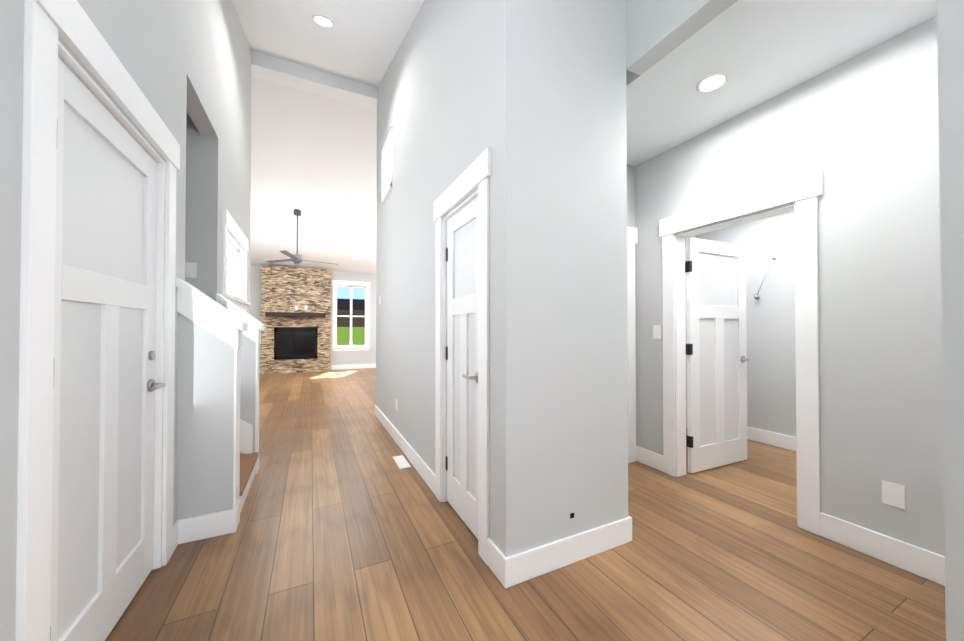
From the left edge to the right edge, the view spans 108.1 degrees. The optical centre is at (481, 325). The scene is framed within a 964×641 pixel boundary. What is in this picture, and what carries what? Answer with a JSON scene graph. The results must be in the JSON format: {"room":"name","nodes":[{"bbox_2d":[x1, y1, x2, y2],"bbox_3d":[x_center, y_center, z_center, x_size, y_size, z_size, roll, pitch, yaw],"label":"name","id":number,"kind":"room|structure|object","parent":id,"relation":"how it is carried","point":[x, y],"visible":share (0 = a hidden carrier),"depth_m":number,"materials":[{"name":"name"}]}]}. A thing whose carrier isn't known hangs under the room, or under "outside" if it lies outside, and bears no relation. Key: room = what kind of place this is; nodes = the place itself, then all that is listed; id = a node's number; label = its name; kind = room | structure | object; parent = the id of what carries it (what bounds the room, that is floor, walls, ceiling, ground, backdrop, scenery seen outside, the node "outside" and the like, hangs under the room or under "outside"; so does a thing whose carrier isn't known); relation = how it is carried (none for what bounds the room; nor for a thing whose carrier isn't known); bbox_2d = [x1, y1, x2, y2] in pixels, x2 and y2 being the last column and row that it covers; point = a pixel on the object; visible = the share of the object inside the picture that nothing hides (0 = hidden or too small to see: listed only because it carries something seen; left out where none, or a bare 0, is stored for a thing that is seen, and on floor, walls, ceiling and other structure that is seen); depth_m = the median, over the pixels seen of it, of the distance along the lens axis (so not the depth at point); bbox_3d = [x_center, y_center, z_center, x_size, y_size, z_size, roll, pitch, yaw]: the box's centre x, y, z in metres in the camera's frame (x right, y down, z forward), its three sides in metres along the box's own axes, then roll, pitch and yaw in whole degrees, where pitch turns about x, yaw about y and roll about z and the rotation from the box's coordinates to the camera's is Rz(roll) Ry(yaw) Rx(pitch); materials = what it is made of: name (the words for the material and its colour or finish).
{"room":"entry hallway","nodes":[
{"label":"entry hallway","id":0,"kind":"room"},
{"bbox_2d":[0,0,250,640],"bbox_3d":[-1.229,-1.346,0.802,0.120,5.200,8.050,0,-1,-26],"label":"wall","id":1,"kind":"structure","parent":0,"point":[141,38],"depth_m":1.61,"materials":[{"name":"paint"}]},
{"bbox_2d":[15,0,179,640],"bbox_3d":[-1.534,0.116,1.408,0.172,2.290,1.175,0,-1,-26],"label":"door frame","id":2,"kind":"structure","parent":1,"relation":"attached to","point":[69,23],"depth_m":1.01,"materials":[{"name":"paint"}]},
{"bbox_2d":[50,57,165,640],"bbox_3d":[-1.520,0.199,1.414,0.154,2.100,0.881,0,-1,-26],"label":"door","id":3,"kind":"structure","parent":1,"relation":"in","point":[106,386],"depth_m":1.36,"materials":[{"name":"paint"}]},
{"bbox_2d":[222,209,249,311],"bbox_3d":[-2.574,-0.586,3.582,0.182,0.860,1.210,0,-1,-26],"label":"window","id":4,"kind":"structure","parent":1,"relation":"in","point":[235,277],"depth_m":3.88,"materials":[{"name":"paint"}]},
{"bbox_2d":[176,0,234,519],"bbox_3d":[-3.154,-1.339,1.446,3.560,5.200,0.120,0,-1,-26],"label":"wall","id":5,"kind":"structure","parent":0,"point":[205,420],"depth_m":2.09,"materials":[{"name":"paint"}]},
{"bbox_2d":[173,503,239,550],"bbox_3d":[-1.642,1.198,2.084,0.291,0.140,0.024,0,-1,-26],"label":"baseboard","id":6,"kind":"structure","parent":5,"relation":"attached to","point":[195,528],"depth_m":2.07,"materials":[{"name":"paint"}]},
{"bbox_2d":[176,278,247,349],"bbox_3d":[-1.659,-0.058,2.165,0.320,0.426,0.200,0,-1,-26],"label":"trim","id":7,"kind":"structure","parent":5,"relation":"on","point":[206,312],"depth_m":2.09,"materials":[{"name":"paint"}]},
{"bbox_2d":[233,343,259,508],"bbox_3d":[-1.757,0.641,2.633,0.012,0.985,1.076,0,-1,-26],"label":"trim","id":8,"kind":"structure","parent":5,"relation":"attached to","point":[236,456],"depth_m":2.21,"materials":[{"name":"paint"}]},
{"bbox_2d":[185,0,255,453],"bbox_3d":[-3.567,-1.330,2.291,3.560,5.200,0.120,0,-1,-26],"label":"wall","id":9,"kind":"structure","parent":0,"point":[203,209],"depth_m":2.87,"materials":[{"name":"paint"}]},
{"bbox_2d":[185,262,196,277],"bbox_3d":[-2.345,-0.444,2.809,0.080,0.120,0.006,0,-1,-26],"label":"light switch","id":10,"kind":"object","parent":9,"relation":"attached to","point":[190,270],"visible":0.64,"depth_m":2.81,"materials":[{"name":"white plastic"}]},
{"bbox_2d":[216,293,263,343],"bbox_3d":[-2.072,-0.049,3.009,0.320,0.426,0.200,0,-1,-26],"label":"trim","id":11,"kind":"structure","parent":9,"relation":"on","point":[255,328],"depth_m":2.96,"materials":[{"name":"paint"}]},
{"bbox_2d":[240,419,252,453],"bbox_3d":[-3.403,-0.152,2.283,3.220,2.536,0.014,0,-1,-26],"label":"trim","id":12,"kind":"structure","parent":9,"relation":"attached to","point":[246,437],"depth_m":2.95,"materials":[{"name":"paint"}]},
{"bbox_2d":[250,265,375,369],"bbox_3d":[-3.641,-1.234,11.240,9.940,5.200,0.120,0,-1,-26],"label":"wall","id":13,"kind":"structure","parent":0,"point":[352,357],"depth_m":10.88,"materials":[{"name":"paint"}]},
{"bbox_2d":[332,280,369,350],"bbox_3d":[-4.106,-0.296,10.974,1.130,2.180,0.170,0,-1,-26],"label":"window","id":14,"kind":"structure","parent":13,"relation":"in","point":[359,284],"depth_m":10.97,"materials":[{"name":"paint"}]},
{"bbox_2d":[332,363,375,369],"bbox_3d":[-1.940,1.305,11.969,5.900,0.140,0.016,0,-1,-26],"label":"baseboard","id":15,"kind":"structure","parent":13,"relation":"attached to","point":[352,366],"depth_m":10.93,"materials":[{"name":"paint"}]},
{"bbox_2d":[250,77,376,273],"bbox_3d":[-2.529,-2.617,8.642,13.000,2.154,6.550,0,-1,-26],"label":"ceiling","id":16,"kind":"structure","parent":0,"point":[314,158],"depth_m":6.98,"materials":[{"name":"paint"}]},
{"bbox_2d":[266,209,337,264],"bbox_3d":[-4.000,-1.975,7.775,1.530,1.208,1.530,0,-1,-26],"label":"ceiling fan","id":17,"kind":"object","parent":16,"relation":"hanging from","point":[296,258],"visible":0.98,"depth_m":7.79,"materials":[{"name":"grey metal"}]},
{"bbox_2d":[232,0,424,87],"bbox_3d":[0.748,-2.397,1.949,13.000,2.738,8.350,0,-1,-26],"label":"ceiling","id":18,"kind":"structure","parent":0,"point":[360,41],"depth_m":3.73,"materials":[{"name":"paint"}]},
{"bbox_2d":[251,50,376,109],"bbox_3d":[-0.857,-3.470,5.578,9.700,0.350,0.260,0,-1,-26],"label":"ridge beam","id":19,"kind":"structure","parent":18,"relation":"attached to","point":[285,72],"depth_m":4.78,"materials":[{"name":"paint"}]},
{"bbox_2d":[312,14,333,26],"bbox_3d":[-1.590,-3.051,3.501,0.200,0.073,0.195,0,-1,-26],"label":"recessed light","id":20,"kind":"object","parent":18,"relation":"in","point":[322,20],"visible":0.96,"depth_m":3.48,"materials":[{"name":"paint"}]},
{"bbox_2d":[376,0,526,556],"bbox_3d":[-0.662,-1.317,3.451,0.120,5.200,3.790,0,-1,-26],"label":"wall","id":21,"kind":"structure","parent":0,"point":[451,98],"depth_m":2.37,"materials":[{"name":"paint"}]},
{"bbox_2d":[381,127,392,203],"bbox_3d":[-1.195,-1.977,4.389,0.020,0.700,0.650,0,-1,-26],"label":"air vent","id":22,"kind":"object","parent":21,"relation":"in","point":[387,169],"visible":1,"depth_m":4.33,"materials":[{"name":"paint"}]},
{"bbox_2d":[375,405,434,493],"bbox_3d":[-0.948,1.217,3.854,0.016,0.140,2.765,0,-1,-26],"label":"baseboard","id":23,"kind":"structure","parent":21,"relation":"attached to","point":[422,468],"depth_m":3.30,"materials":[{"name":"paint"}]},
{"bbox_2d":[446,196,477,538],"bbox_3d":[-0.108,0.245,2.269,0.154,2.025,0.616,0,-1,-26],"label":"closet door","id":24,"kind":"structure","parent":21,"relation":"in","point":[462,361],"depth_m":2.27,"materials":[{"name":"paint"}]},
{"bbox_2d":[434,147,491,564],"bbox_3d":[-0.104,0.167,2.267,0.146,2.205,0.900,0,-1,-26],"label":"trim","id":25,"kind":"structure","parent":21,"relation":"attached to","point":[474,175],"depth_m":1.95,"materials":[{"name":"paint"}]},
{"bbox_2d":[497,515,628,587],"bbox_3d":[0.482,1.196,1.866,0.836,0.140,0.016,0,-1,-26],"label":"baseboard","id":26,"kind":"structure","parent":21,"relation":"attached to","point":[515,569],"depth_m":1.82,"materials":[{"name":"paint"}]},
{"bbox_2d":[105,368,945,640],"bbox_3d":[-0.648,1.347,4.760,13.000,0.100,15.500,0,-1,-26],"label":"floor","id":27,"kind":"structure","parent":0,"point":[348,529],"depth_m":1.81,"materials":[{"name":"brown wood"}]},
{"bbox_2d":[239,452,258,512],"bbox_3d":[-3.336,0.030,1.866,3.555,2.470,0.810,0,-1,-26],"label":"stairs","id":28,"kind":"structure","parent":27,"relation":"on","point":[247,467],"depth_m":2.65,"materials":[{"name":"paint"}]},
{"bbox_2d":[260,265,330,373],"bbox_3d":[-5.322,-0.156,10.058,1.770,3.020,0.497,0,-1,-26],"label":"fireplace","id":29,"kind":"object","parent":27,"relation":"on","point":[296,317],"visible":1,"depth_m":9.99,"materials":[{"name":"stone"}]},
{"bbox_2d":[393,455,410,468],"bbox_3d":[-0.755,1.278,3.272,0.100,0.006,0.320,0,-1,-26],"label":"floor vent","id":30,"kind":"object","parent":27,"relation":"in","point":[401,462],"visible":1,"depth_m":3.25,"materials":[{"name":"metal"}]},
{"bbox_2d":[526,0,627,549],"bbox_3d":[0.518,-1.333,1.986,0.710,5.200,0.120,0,-1,-26],"label":"wall block","id":31,"kind":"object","parent":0,"point":[577,342],"visible":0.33,"depth_m":1.91,"materials":[{"name":"paint"}]},
{"bbox_2d":[627,164,635,337],"bbox_3d":[0.948,-1.321,3.154,1.090,5.200,0.120,0,-1,-26],"label":"wall","id":32,"kind":"structure","parent":0,"point":[630,195],"depth_m":3.32,"materials":[{"name":"paint"}]},
{"bbox_2d":[627,226,637,462],"bbox_3d":[0.978,0.177,3.138,1.035,2.205,0.146,0,-1,-26],"label":"door frame","id":33,"kind":"structure","parent":32,"relation":"attached to","point":[632,236],"depth_m":3.27,"materials":[{"name":"paint"}]},
{"bbox_2d":[685,235,695,427],"bbox_3d":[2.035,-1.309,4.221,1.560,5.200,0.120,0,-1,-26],"label":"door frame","id":34,"kind":"structure","parent":0,"point":[694,236],"depth_m":4.40,"materials":[{"name":"paint"}]},
{"bbox_2d":[696,211,795,436],"bbox_3d":[3.356,-1.318,3.432,0.120,5.200,2.700,0,-1,-26],"label":"wall","id":35,"kind":"structure","parent":0,"point":[771,366],"depth_m":3.78,"materials":[{"name":"paint"}]},
{"bbox_2d":[753,257,775,299],"bbox_3d":[3.059,-0.499,3.790,0.090,0.446,0.179,0,-1,-26],"label":"closet rod","id":36,"kind":"object","parent":35,"relation":"attached to","point":[756,296],"visible":0.98,"depth_m":3.81,"materials":[{"name":"grey metal"}]},
{"bbox_2d":[747,427,795,450],"bbox_3d":[3.293,1.212,3.379,0.016,0.140,2.450,0,-1,-26],"label":"baseboard","id":37,"kind":"structure","parent":35,"relation":"attached to","point":[767,437],"depth_m":3.74,"materials":[{"name":"paint"}]},
{"bbox_2d":[626,0,936,165],"bbox_3d":[1.470,-1.591,2.227,0.970,0.120,2.010,0,-1,-26],"label":"ceiling","id":38,"kind":"structure","parent":0,"point":[758,52],"depth_m":2.00,"materials":[{"name":"paint"}]},
{"bbox_2d":[696,72,727,92],"bbox_3d":[1.445,-1.526,2.197,0.170,0.017,0.170,0,-1,-26],"label":"recessed light","id":39,"kind":"object","parent":38,"relation":"in","point":[712,82],"visible":0.98,"depth_m":2.19,"materials":[{"name":"paint"}]},
{"bbox_2d":[635,15,944,555],"bbox_3d":[1.933,-1.327,2.518,0.120,5.200,2.130,0,-1,-26],"label":"wall","id":40,"kind":"structure","parent":0,"point":[861,131],"depth_m":1.96,"materials":[{"name":"paint"}]},
{"bbox_2d":[636,446,662,471],"bbox_3d":[1.520,1.210,3.175,0.020,0.140,0.295,0,-1,-26],"label":"baseboard","id":41,"kind":"structure","parent":40,"relation":"attached to","point":[644,456],"depth_m":3.17,"materials":[{"name":"paint"}]},
{"bbox_2d":[653,325,660,338],"bbox_3d":[1.562,0.059,3.117,0.006,0.120,0.080,0,-1,-26],"label":"light switch","id":42,"kind":"object","parent":40,"relation":"attached to","point":[656,331],"visible":1,"depth_m":3.12,"materials":[{"name":"white plastic"}]},
{"bbox_2d":[685,237,749,472],"bbox_3d":[2.140,0.255,3.171,0.806,2.025,0.154,0,-1,-24],"label":"bathroom door","id":43,"kind":"structure","parent":40,"relation":"in","point":[716,352],"depth_m":3.14,"materials":[{"name":"paint"}]},
{"bbox_2d":[659,170,822,535],"bbox_3d":[1.876,0.171,2.618,0.172,2.205,1.090,0,-1,-26],"label":"door frame","id":44,"kind":"structure","parent":40,"relation":"attached to","point":[802,192],"depth_m":2.25,"materials":[{"name":"paint"}]},
{"bbox_2d":[882,480,904,508],"bbox_3d":[2.178,0.895,1.851,0.006,0.120,0.080,0,-1,-26],"label":"outlet","id":45,"kind":"object","parent":40,"relation":"attached to","point":[893,494],"visible":1,"depth_m":1.85,"materials":[{"name":"white plastic"}]},
{"bbox_2d":[626,0,963,640],"bbox_3d":[2.343,-1.350,0.442,1.210,5.200,4.260,0,-1,-26],"label":"wall","id":46,"kind":"structure","parent":0,"point":[950,28],"depth_m":1.03,"materials":[{"name":"paint"}]},
{"bbox_2d":[629,516,631,541],"bbox_3d":[0.687,1.202,2.444,0.020,0.140,0.876,0,-1,-26],"label":"baseboard","id":47,"kind":"structure","parent":46,"relation":"attached to","point":[630,518],"depth_m":2.05,"materials":[{"name":"paint"}]},
{"bbox_2d":[820,512,944,585],"bbox_3d":[2.183,1.195,1.826,0.016,0.140,0.635,0,-1,-26],"label":"baseboard","id":48,"kind":"structure","parent":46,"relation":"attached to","point":[919,561],"depth_m":1.87,"materials":[{"name":"paint"}]},
{"label":"outside","id":49,"kind":"structure","parent":0,"visible":0},
{"bbox_2d":[337,287,364,345],"bbox_3d":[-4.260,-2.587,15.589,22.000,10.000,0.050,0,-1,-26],"label":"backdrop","id":50,"kind":"structure","parent":49,"point":[358,309],"depth_m":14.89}
]}

